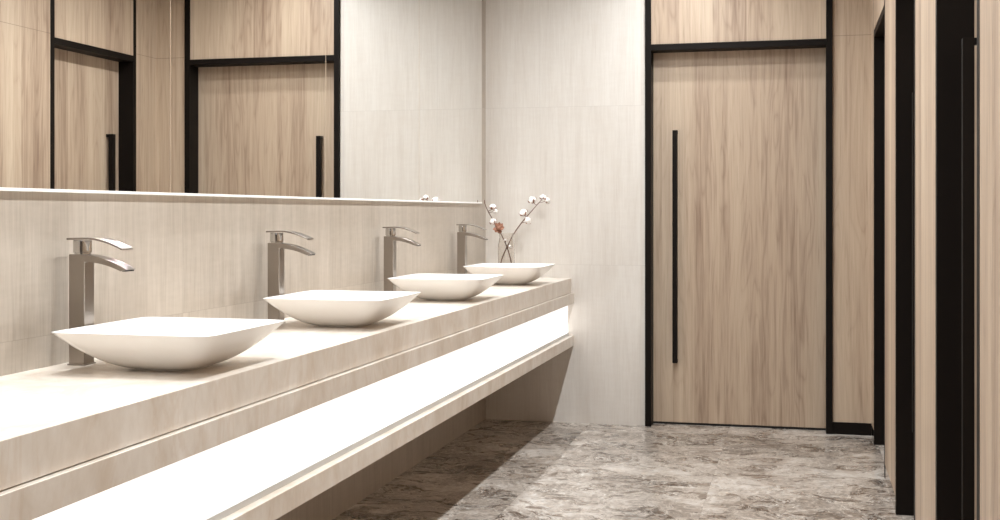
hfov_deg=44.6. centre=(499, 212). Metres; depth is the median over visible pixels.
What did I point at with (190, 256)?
wall
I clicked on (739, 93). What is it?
door
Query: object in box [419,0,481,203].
wall mirror
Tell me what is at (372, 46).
wall mirror
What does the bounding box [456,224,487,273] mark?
faucet
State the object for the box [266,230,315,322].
faucet
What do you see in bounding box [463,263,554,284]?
vessel sink
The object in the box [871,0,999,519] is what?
wall
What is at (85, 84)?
wall mirror
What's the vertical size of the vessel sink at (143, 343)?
0.102 m
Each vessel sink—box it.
[51,317,284,370]
[263,290,420,326]
[387,274,502,300]
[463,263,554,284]
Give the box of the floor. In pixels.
[333,419,913,519]
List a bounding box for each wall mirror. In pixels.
[0,0,170,194]
[170,0,325,198]
[324,0,418,201]
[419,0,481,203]
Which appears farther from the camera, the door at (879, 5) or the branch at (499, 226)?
the branch at (499, 226)
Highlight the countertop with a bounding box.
[0,278,573,519]
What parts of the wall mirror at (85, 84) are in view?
trim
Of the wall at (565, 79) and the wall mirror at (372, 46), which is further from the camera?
the wall at (565, 79)
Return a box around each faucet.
[67,237,134,365]
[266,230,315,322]
[383,227,420,290]
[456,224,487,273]
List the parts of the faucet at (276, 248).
lever handle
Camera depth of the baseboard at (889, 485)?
5.32 m
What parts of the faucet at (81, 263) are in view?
lever handle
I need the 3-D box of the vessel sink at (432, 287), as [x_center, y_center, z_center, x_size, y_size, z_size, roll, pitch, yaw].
[-0.235,0.336,5.410,0.425,0.102,0.456,0,0,14]
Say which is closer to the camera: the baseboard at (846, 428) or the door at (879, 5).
the door at (879, 5)
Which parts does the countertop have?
panel trim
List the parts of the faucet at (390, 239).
lever handle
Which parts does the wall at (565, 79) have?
wood panel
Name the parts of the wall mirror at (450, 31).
trim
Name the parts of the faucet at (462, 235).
lever handle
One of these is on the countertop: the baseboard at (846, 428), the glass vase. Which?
the glass vase
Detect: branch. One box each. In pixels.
[484,200,503,232]
[514,194,549,233]
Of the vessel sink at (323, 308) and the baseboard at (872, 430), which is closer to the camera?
the vessel sink at (323, 308)
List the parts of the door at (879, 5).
transom panel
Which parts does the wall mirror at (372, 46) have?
trim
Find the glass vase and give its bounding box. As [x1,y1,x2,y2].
[498,233,514,262]
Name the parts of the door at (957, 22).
pull handle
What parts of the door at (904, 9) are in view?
pull handle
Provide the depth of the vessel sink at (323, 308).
4.05 m
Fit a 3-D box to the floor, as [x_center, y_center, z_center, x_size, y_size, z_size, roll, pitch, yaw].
[-0.016,1.270,2.873,2.665,0.060,9.170,0,0,14]
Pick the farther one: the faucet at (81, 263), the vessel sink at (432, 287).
the vessel sink at (432, 287)
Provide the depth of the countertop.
3.10 m
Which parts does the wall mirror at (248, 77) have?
trim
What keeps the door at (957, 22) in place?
in the wall at (924, 9)
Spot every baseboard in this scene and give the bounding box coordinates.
[833,422,870,435]
[871,424,873,441]
[885,466,894,508]
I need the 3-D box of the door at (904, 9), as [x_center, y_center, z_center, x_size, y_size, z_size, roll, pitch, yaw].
[1.602,-0.210,4.577,0.162,2.900,0.895,0,0,14]
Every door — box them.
[645,0,832,433]
[874,0,884,477]
[895,0,914,519]
[935,0,979,519]
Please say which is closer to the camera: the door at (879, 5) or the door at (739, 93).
the door at (879, 5)
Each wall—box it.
[0,0,485,519]
[486,0,870,425]
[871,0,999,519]
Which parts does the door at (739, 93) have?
pull handle, transom panel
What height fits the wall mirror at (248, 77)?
1.549 m
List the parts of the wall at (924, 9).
wood panel, wood panel, wood panel, wood panel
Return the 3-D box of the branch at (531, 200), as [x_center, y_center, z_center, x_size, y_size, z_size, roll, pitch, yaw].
[0.144,0.131,7.099,0.296,0.474,0.090,0,0,-14]
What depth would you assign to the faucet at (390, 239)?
5.40 m

